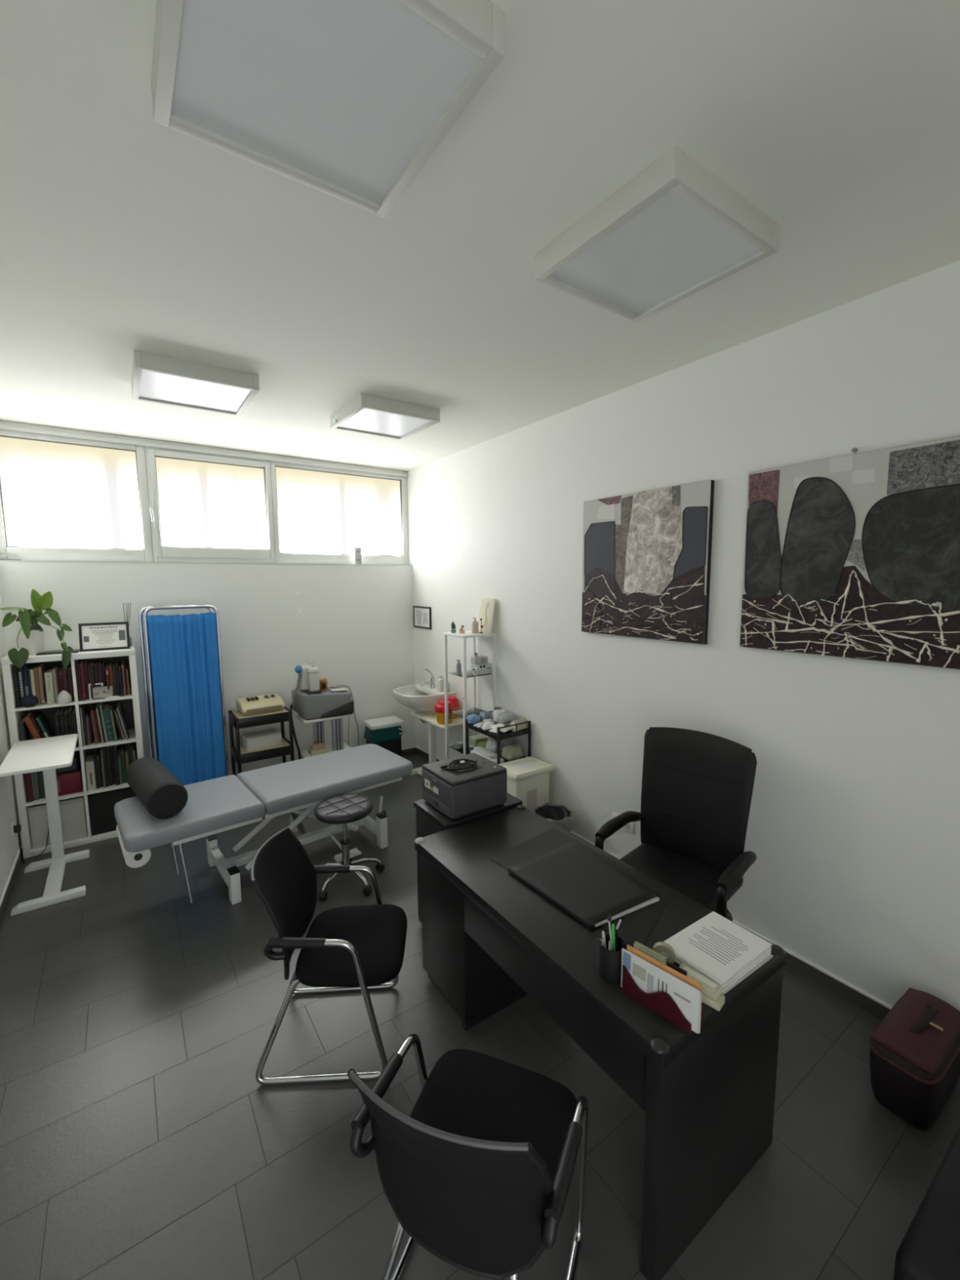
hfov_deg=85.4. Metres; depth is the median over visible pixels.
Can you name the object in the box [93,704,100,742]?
book
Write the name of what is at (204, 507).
window
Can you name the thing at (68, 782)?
storage box
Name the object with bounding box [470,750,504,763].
carton
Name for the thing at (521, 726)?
carton
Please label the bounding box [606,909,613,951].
hammer
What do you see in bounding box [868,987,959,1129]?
trash bin
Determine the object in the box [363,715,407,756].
waste bin
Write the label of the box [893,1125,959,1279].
armchair
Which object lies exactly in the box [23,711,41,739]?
book
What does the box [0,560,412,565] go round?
trim
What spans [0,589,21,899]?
wall
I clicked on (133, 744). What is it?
book
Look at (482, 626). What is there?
figurine
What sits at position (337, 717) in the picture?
shelf
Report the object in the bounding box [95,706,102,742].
book
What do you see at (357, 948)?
chair
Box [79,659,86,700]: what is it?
book
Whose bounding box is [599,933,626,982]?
pen cup
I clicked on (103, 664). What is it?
book
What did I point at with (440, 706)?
sharps container
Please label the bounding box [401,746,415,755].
baseboard
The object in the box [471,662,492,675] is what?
dispenser box
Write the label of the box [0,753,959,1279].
floor
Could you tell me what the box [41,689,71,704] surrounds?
diffuser
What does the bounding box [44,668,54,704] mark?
book
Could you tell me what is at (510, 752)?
plastic bag
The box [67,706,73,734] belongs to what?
book
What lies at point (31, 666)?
book
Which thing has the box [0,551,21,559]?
blind cord
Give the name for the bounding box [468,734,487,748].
box
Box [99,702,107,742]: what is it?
book
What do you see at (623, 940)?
pen
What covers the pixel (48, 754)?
side table
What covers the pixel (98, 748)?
book
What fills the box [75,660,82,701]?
book
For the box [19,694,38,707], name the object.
vase
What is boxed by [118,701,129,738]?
book
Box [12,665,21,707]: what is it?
book
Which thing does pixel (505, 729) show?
pouch
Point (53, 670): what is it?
book
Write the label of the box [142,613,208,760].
curtain
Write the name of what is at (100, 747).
book
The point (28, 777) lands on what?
book
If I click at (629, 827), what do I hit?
wall socket
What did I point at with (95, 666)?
book
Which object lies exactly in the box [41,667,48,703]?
book
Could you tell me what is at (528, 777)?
lidded box
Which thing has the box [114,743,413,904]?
couch
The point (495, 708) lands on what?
steel cup
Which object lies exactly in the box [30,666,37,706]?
book
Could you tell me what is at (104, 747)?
book
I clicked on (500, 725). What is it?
pouch
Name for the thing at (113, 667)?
book
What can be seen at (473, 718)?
pack
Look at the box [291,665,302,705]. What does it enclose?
hand applicator
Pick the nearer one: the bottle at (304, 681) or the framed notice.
the bottle at (304, 681)
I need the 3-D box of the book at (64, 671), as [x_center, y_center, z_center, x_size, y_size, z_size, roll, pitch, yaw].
[-3.098,0.332,3.903,0.024,0.236,0.211,-5,8,-34]
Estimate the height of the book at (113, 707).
0.248 m
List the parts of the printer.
door, paper drawer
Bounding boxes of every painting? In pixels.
[581,480,714,644]
[739,435,959,669]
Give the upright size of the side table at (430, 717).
0.650 m
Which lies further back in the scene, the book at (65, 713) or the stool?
the book at (65, 713)
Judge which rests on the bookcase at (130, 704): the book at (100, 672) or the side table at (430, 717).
the book at (100, 672)
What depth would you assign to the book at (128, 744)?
4.08 m
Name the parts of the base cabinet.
door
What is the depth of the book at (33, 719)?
3.77 m
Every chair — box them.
[250,826,407,1085]
[347,1033,588,1279]
[595,727,756,921]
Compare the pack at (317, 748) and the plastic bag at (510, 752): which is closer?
the plastic bag at (510, 752)
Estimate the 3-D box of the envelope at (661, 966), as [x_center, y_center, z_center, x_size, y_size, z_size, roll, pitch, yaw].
[0.524,0.998,1.502,0.005,0.138,0.222,-7,9,-44]
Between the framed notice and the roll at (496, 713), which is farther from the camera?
the framed notice
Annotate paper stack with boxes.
[663,911,773,995]
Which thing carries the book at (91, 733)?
on the bookcase at (130, 704)
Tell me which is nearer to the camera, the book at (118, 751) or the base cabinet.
the base cabinet
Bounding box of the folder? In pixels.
[507,840,659,929]
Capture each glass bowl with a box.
[452,741,462,748]
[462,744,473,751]
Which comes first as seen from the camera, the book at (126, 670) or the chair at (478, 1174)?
the chair at (478, 1174)
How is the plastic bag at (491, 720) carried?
on the cart at (500, 735)
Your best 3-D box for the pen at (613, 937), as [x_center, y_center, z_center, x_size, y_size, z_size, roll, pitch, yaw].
[0.423,0.976,1.643,0.011,0.151,0.033,-1,7,-6]
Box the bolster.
[125,757,187,818]
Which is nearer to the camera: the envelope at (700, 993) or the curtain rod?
the envelope at (700, 993)
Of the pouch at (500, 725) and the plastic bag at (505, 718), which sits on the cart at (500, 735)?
the plastic bag at (505, 718)
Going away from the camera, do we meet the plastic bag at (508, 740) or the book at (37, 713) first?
the book at (37, 713)
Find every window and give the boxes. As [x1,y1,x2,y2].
[0,428,153,561]
[144,445,275,563]
[270,461,408,564]
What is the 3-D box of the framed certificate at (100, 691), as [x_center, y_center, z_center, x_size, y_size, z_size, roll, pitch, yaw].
[-2.861,0.396,3.945,0.135,0.098,0.024,-5,8,-36]
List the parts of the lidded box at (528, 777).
lid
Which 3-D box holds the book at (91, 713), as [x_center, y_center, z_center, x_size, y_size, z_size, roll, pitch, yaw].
[-2.987,0.664,4.026,0.026,0.240,0.226,-5,8,-34]
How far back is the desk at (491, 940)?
1.69 m
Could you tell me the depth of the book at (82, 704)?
3.90 m
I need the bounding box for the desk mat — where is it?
[490,827,672,946]
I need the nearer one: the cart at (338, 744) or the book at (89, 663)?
the book at (89, 663)
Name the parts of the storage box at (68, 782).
lid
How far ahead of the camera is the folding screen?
4.32 m
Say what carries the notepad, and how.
on the bookcase at (130, 704)
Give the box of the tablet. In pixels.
[35,648,79,655]
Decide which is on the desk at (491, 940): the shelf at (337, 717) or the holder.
the holder
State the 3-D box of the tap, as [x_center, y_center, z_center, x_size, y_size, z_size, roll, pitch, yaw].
[-0.530,0.391,5.329,0.161,0.219,0.056,-5,8,-34]
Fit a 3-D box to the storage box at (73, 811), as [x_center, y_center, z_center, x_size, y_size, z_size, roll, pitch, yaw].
[-3.222,1.342,3.993,0.318,0.315,0.336,-5,8,-34]
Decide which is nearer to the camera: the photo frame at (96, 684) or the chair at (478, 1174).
the chair at (478, 1174)
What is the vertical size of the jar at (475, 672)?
0.072 m
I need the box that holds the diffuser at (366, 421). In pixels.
[338,408,431,437]
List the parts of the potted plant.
stem, pot, stem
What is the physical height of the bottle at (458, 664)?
0.123 m
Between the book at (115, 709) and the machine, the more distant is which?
the machine
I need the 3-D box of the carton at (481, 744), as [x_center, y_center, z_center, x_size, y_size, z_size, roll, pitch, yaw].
[0.046,0.925,4.449,0.100,0.080,0.110,-6,9,-42]
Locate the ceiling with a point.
(122, 231)
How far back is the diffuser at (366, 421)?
3.72 m
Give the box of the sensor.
[354,546,361,564]
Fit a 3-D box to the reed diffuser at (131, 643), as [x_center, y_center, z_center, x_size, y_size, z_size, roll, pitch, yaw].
[-2.864,-0.124,4.209,0.066,0.352,0.060,1,7,10]
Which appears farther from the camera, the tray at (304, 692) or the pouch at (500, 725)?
the tray at (304, 692)
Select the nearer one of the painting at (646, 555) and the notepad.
the painting at (646, 555)
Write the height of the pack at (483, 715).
0.106 m
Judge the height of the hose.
0.812 m
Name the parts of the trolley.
post, post, rail, rail, post, post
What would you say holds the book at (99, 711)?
on the bookcase at (130, 704)
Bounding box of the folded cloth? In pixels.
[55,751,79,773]
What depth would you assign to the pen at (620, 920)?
1.67 m
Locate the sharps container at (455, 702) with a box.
[441,695,459,719]
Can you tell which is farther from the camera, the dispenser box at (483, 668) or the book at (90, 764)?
the dispenser box at (483, 668)
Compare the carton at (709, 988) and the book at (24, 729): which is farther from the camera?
the book at (24, 729)
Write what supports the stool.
on the floor
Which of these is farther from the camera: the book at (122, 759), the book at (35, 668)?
the book at (122, 759)
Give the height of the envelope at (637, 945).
0.135 m
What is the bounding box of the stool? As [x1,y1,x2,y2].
[314,794,384,900]
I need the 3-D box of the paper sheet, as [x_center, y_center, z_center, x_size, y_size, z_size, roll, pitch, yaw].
[-1.391,0.489,5.112,0.160,0.015,0.110,-6,9,-42]
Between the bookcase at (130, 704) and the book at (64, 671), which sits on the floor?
the bookcase at (130, 704)
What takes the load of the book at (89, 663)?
on the bookcase at (130, 704)
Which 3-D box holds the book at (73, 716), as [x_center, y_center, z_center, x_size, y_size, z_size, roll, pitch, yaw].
[-3.080,0.663,3.961,0.023,0.258,0.227,-5,8,-34]
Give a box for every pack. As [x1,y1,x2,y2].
[307,742,327,755]
[466,714,479,724]
[479,711,492,722]
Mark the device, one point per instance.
(252, 705)
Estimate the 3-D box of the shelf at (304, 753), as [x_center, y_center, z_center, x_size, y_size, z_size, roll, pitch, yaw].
[-1.512,1.091,5.107,0.470,0.020,0.300,-5,8,-34]
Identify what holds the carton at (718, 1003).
on the desk at (491, 940)
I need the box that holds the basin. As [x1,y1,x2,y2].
[392,667,455,723]
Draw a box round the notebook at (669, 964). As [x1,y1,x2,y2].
[666,960,687,976]
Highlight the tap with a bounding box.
[421,667,435,688]
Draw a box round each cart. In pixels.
[295,714,353,758]
[465,711,530,764]
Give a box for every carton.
[240,728,281,751]
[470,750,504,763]
[473,746,497,759]
[476,741,486,748]
[509,717,527,732]
[679,963,722,1000]
[702,992,724,1011]
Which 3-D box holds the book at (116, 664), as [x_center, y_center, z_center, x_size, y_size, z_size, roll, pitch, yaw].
[-2.869,0.306,4.122,0.018,0.234,0.241,-5,8,-34]
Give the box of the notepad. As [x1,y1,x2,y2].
[104,695,119,698]
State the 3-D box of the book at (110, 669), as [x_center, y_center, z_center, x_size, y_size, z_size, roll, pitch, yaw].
[-2.881,0.309,4.066,0.022,0.242,0.211,-5,8,-34]
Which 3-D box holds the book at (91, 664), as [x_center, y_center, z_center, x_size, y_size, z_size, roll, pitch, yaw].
[-2.971,0.308,3.998,0.022,0.260,0.226,-5,8,-34]
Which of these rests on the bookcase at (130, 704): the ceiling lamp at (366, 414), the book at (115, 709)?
the book at (115, 709)
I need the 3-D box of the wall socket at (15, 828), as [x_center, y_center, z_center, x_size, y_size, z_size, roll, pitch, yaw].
[-3.204,1.419,3.614,0.045,0.328,0.141,-5,8,-34]
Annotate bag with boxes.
[482,718,495,724]
[485,737,502,755]
[496,711,518,726]
[501,737,513,747]
[501,742,524,761]
[534,805,570,816]
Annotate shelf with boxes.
[295,714,353,724]
[297,742,351,758]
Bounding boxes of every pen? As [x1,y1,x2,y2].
[601,930,606,948]
[608,941,611,951]
[611,923,615,951]
[614,925,616,951]
[615,919,621,946]
[621,938,624,950]
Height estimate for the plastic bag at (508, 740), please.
0.162 m
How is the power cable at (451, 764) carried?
on the printer
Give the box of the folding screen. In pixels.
[138,604,229,785]
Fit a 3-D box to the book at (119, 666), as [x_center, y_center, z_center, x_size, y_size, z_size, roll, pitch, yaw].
[-2.825,0.317,4.091,0.014,0.220,0.211,-5,8,-34]
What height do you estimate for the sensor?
0.175 m
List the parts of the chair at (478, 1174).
armrest, sled frame, rail, backrest, seat, sled frame, armrest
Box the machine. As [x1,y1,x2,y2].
[291,687,353,719]
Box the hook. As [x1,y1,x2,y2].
[851,447,857,453]
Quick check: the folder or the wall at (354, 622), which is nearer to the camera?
the folder
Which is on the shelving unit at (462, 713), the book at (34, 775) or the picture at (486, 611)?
the picture at (486, 611)
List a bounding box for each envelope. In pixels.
[621,947,700,1033]
[626,944,701,991]
[633,941,666,965]
[697,991,702,1033]
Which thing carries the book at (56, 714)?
on the bookcase at (130, 704)
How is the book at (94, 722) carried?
on the bookcase at (130, 704)
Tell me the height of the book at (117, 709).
0.258 m
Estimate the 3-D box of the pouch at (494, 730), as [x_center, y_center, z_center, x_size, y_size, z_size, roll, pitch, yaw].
[0.132,0.713,4.154,0.077,0.030,0.111,4,8,35]
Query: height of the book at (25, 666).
0.285 m
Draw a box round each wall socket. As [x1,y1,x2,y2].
[10,822,25,862]
[612,813,634,834]
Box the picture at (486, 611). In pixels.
[478,598,496,633]
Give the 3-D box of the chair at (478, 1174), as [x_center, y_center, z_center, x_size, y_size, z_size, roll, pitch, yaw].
[-0.006,1.392,1.394,0.553,0.856,0.608,2,7,22]
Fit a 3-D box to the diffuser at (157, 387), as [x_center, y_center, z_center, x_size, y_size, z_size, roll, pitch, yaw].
[-1.694,-1.467,3.084,0.539,0.006,0.522,-5,8,-34]
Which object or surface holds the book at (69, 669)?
on the bookcase at (130, 704)
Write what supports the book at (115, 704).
on the bookcase at (130, 704)
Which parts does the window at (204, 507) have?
handle, pane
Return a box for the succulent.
[450,621,456,633]
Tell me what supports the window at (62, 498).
in the wall at (354, 622)
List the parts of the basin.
bowl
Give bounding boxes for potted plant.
[0,589,73,669]
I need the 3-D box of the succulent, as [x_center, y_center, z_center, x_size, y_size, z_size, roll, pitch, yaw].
[-0.232,-0.113,4.538,0.048,0.102,0.048,-5,8,-34]
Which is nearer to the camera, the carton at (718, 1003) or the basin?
the carton at (718, 1003)
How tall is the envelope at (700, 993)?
0.122 m
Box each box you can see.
[27,795,87,848]
[56,761,83,795]
[88,786,136,835]
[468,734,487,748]
[471,655,488,664]
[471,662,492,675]
[498,755,553,812]
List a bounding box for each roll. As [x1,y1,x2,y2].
[115,825,151,867]
[493,709,505,724]
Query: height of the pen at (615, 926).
0.132 m
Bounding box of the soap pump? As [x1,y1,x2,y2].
[436,675,444,691]
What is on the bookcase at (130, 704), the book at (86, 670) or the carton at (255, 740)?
the book at (86, 670)
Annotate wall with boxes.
[0,560,416,776]
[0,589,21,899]
[406,260,959,1011]
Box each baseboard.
[0,841,22,922]
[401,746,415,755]
[415,746,892,1019]
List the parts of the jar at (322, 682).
lid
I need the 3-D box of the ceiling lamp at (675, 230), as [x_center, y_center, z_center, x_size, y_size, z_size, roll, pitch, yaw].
[0.607,-1.365,1.837,0.580,0.082,0.592,-5,8,-34]
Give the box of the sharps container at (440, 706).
[435,700,453,724]
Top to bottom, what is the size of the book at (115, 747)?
0.278 m
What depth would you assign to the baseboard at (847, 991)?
2.50 m
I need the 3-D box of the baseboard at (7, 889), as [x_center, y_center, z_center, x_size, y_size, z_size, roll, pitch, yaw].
[-1.884,1.758,1.707,0.010,0.080,5.750,-5,8,-34]
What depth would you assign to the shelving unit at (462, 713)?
4.56 m
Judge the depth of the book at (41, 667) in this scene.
3.76 m
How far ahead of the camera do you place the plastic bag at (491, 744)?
4.30 m
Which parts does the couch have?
foot post, foot post, lifting arm, frame, frame, lifting motor, lifting arm, seat, foot post, wheel lever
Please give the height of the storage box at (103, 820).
0.318 m
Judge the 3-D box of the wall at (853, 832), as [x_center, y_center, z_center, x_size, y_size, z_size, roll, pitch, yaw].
[0.888,-0.021,3.567,0.120,3.154,6.150,-5,8,-34]
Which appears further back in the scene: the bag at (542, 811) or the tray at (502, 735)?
the tray at (502, 735)
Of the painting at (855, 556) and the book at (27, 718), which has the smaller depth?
the painting at (855, 556)
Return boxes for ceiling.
[0,0,959,471]
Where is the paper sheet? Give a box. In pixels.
[328,688,347,691]
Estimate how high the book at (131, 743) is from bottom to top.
0.290 m
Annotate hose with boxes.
[289,703,301,759]
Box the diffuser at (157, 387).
[138,369,251,413]
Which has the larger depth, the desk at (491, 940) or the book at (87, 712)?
the book at (87, 712)
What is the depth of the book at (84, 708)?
3.92 m
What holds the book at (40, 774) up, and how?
on the bookcase at (130, 704)
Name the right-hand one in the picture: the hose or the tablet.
the hose
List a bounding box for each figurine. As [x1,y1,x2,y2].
[458,625,465,633]
[479,617,483,633]
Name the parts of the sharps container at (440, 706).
lid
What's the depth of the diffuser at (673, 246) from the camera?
1.81 m
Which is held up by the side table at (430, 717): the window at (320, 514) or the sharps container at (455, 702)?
the sharps container at (455, 702)
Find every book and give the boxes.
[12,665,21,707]
[16,662,26,706]
[18,717,30,741]
[22,662,31,695]
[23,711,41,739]
[24,772,34,802]
[26,664,33,695]
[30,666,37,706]
[31,711,44,737]
[31,771,39,799]
[33,664,40,705]
[34,712,45,737]
[35,711,55,737]
[36,770,45,798]
[37,663,45,704]
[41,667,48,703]
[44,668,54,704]
[51,666,58,702]
[54,709,60,736]
[55,665,60,693]
[57,666,64,692]
[58,707,65,735]
[62,666,69,693]
[62,706,69,734]
[66,666,74,701]
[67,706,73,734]
[71,707,79,746]
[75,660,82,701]
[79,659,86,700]
[80,703,84,746]
[81,703,88,745]
[83,660,89,699]
[85,710,90,744]
[85,754,96,791]
[87,661,91,684]
[88,714,93,743]
[89,661,95,688]
[89,709,97,744]
[91,704,98,743]
[93,661,98,683]
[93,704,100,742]
[93,747,99,788]
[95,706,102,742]
[96,702,103,742]
[96,747,102,787]
[97,661,102,683]
[97,706,105,742]
[98,746,103,786]
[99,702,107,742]
[100,746,106,787]
[101,662,106,685]
[102,702,115,741]
[102,746,108,786]
[105,662,110,690]
[105,746,112,786]
[108,662,114,691]
[109,705,117,741]
[109,745,115,784]
[111,662,117,695]
[111,704,123,740]
[113,744,119,785]
[115,662,120,695]
[115,703,126,738]
[115,709,124,739]
[116,702,128,739]
[117,749,122,784]
[118,664,123,696]
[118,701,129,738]
[120,746,127,783]
[121,661,125,695]
[123,661,128,695]
[124,743,128,769]
[125,666,129,694]
[127,742,131,765]
[130,742,133,762]
[132,742,135,761]
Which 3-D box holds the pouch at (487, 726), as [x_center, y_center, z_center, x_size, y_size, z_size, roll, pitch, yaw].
[0.070,0.703,4.208,0.111,0.028,0.077,-3,7,-20]
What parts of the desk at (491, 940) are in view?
modesty panel, panel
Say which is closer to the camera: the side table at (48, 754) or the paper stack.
the paper stack
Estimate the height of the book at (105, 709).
0.253 m
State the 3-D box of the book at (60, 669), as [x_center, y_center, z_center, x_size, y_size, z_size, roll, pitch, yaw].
[-3.148,0.329,3.929,0.026,0.238,0.242,-5,8,-34]
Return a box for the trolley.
[228,706,294,775]
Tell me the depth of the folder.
2.09 m
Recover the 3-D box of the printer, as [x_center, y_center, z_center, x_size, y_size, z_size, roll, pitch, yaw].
[-0.090,0.797,2.874,0.366,0.209,0.326,-5,8,-34]
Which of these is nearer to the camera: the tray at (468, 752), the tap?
the tray at (468, 752)
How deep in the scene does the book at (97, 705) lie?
3.96 m
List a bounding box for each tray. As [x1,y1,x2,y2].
[302,689,321,694]
[466,718,528,740]
[467,749,526,762]
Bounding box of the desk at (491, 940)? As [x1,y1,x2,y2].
[414,804,785,1279]
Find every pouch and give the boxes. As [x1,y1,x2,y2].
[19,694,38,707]
[472,721,484,728]
[480,724,493,730]
[482,721,494,726]
[488,727,502,733]
[490,723,504,728]
[500,726,512,732]
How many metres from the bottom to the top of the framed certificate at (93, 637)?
0.211 m
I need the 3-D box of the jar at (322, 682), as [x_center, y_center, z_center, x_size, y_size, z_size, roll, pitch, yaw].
[-1.526,0.427,5.053,0.088,0.102,0.089,-5,8,-34]
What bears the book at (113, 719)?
on the bookcase at (130, 704)
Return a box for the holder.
[622,964,702,1033]
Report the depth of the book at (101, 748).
3.99 m
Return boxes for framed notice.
[413,605,431,629]
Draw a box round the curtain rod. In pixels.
[146,612,210,616]
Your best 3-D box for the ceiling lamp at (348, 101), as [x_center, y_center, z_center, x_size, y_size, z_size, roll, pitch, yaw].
[-0.366,-1.282,1.171,0.602,0.082,0.603,-5,8,-34]
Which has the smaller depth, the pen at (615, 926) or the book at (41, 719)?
the pen at (615, 926)
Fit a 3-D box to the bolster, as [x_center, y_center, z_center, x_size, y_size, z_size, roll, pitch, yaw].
[-2.029,0.911,3.250,0.214,0.214,0.648,-7,9,-43]
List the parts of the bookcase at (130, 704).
shelf, shelf, panel, shelf, shelf, shelf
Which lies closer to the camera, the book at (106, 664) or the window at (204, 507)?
the book at (106, 664)
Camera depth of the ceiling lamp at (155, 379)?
2.98 m
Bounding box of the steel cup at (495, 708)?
[493,706,502,710]
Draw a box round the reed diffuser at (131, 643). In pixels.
[123,602,132,646]
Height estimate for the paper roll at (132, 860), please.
0.124 m
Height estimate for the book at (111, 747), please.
0.280 m
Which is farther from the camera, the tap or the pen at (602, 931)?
the tap
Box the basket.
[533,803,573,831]
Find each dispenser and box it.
[652,942,675,964]
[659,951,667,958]
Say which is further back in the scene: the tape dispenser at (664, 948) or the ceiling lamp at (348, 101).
the tape dispenser at (664, 948)
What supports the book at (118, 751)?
on the bookcase at (130, 704)
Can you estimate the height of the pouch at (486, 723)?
0.027 m
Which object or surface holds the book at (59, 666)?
on the bookcase at (130, 704)
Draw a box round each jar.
[319,678,328,689]
[472,667,478,675]
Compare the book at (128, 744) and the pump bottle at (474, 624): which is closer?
the book at (128, 744)
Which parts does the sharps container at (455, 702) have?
lid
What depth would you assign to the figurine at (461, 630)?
4.48 m
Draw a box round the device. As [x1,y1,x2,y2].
[235,693,284,715]
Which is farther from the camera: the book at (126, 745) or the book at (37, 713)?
the book at (126, 745)
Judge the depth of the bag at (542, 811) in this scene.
3.83 m
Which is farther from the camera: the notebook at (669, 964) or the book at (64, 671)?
the book at (64, 671)
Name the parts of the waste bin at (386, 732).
lid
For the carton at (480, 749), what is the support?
on the carton at (495, 760)
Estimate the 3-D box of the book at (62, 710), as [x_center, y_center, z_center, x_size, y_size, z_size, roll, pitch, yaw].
[-3.146,0.665,3.929,0.023,0.262,0.227,-5,8,-34]
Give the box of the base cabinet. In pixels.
[413,792,522,923]
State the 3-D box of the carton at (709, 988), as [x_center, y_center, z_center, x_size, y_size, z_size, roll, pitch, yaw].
[0.658,1.028,1.567,0.045,0.023,0.125,-6,9,-40]
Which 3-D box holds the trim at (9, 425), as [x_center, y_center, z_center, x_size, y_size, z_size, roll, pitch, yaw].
[-2.209,-1.692,4.746,3.396,0.062,0.110,-5,8,-34]
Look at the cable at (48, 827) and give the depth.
3.79 m
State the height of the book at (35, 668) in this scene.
0.268 m
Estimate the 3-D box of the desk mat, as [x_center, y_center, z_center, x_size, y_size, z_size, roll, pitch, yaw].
[0.453,0.993,2.178,0.433,0.002,0.778,-6,9,-40]
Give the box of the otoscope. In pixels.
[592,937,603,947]
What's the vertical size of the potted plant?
0.578 m
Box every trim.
[0,420,408,476]
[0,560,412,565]
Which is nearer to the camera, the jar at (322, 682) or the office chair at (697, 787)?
the office chair at (697, 787)
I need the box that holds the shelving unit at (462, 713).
[443,630,495,759]
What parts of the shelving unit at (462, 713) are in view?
post, glass shelf, post, glass shelf, glass shelf, post, post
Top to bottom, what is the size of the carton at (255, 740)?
0.109 m
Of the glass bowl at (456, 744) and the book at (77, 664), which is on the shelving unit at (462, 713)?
the glass bowl at (456, 744)
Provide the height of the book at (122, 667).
0.245 m
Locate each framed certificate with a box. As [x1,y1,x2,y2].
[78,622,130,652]
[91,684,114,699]
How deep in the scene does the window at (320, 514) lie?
5.33 m
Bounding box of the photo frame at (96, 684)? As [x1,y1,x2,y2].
[88,682,102,699]
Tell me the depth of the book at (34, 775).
3.78 m
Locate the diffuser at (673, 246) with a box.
[550,189,761,314]
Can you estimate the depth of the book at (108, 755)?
4.04 m
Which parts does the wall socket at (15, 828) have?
plate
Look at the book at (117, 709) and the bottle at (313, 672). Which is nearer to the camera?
the book at (117, 709)
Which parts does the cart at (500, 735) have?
post, post, rail, post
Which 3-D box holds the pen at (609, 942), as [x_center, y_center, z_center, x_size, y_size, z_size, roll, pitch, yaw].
[0.404,0.992,1.617,0.008,0.123,0.016,6,9,44]
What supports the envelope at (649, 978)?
in the holder
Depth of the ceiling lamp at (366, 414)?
3.60 m
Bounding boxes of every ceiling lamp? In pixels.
[131,350,259,416]
[151,0,504,217]
[329,392,439,439]
[534,145,780,322]
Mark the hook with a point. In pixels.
(854, 450)
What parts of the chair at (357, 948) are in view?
rail, frame, backrest, armrest, sled frame, armrest, sled frame, seat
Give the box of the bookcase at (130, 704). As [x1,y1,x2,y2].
[0,644,143,858]
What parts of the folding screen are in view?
frame, frame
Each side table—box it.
[0,733,89,915]
[410,711,462,775]
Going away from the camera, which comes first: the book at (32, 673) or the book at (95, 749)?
the book at (32, 673)
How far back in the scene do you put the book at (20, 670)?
3.68 m
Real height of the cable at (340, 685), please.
0.908 m
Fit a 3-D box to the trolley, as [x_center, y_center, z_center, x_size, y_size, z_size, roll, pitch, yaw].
[-2.004,1.040,4.789,0.478,0.800,0.345,-5,8,-34]
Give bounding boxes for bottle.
[299,662,311,690]
[307,662,319,690]
[456,659,461,674]
[471,617,478,633]
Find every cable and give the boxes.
[22,826,48,863]
[329,684,359,746]
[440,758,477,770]
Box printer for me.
[421,752,507,819]
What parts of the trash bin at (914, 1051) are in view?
handle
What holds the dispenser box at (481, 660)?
on the dispenser box at (483, 668)
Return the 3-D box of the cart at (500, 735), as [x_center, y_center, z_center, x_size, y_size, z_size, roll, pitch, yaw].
[0.148,1.061,4.342,0.330,0.835,0.484,-5,8,-34]

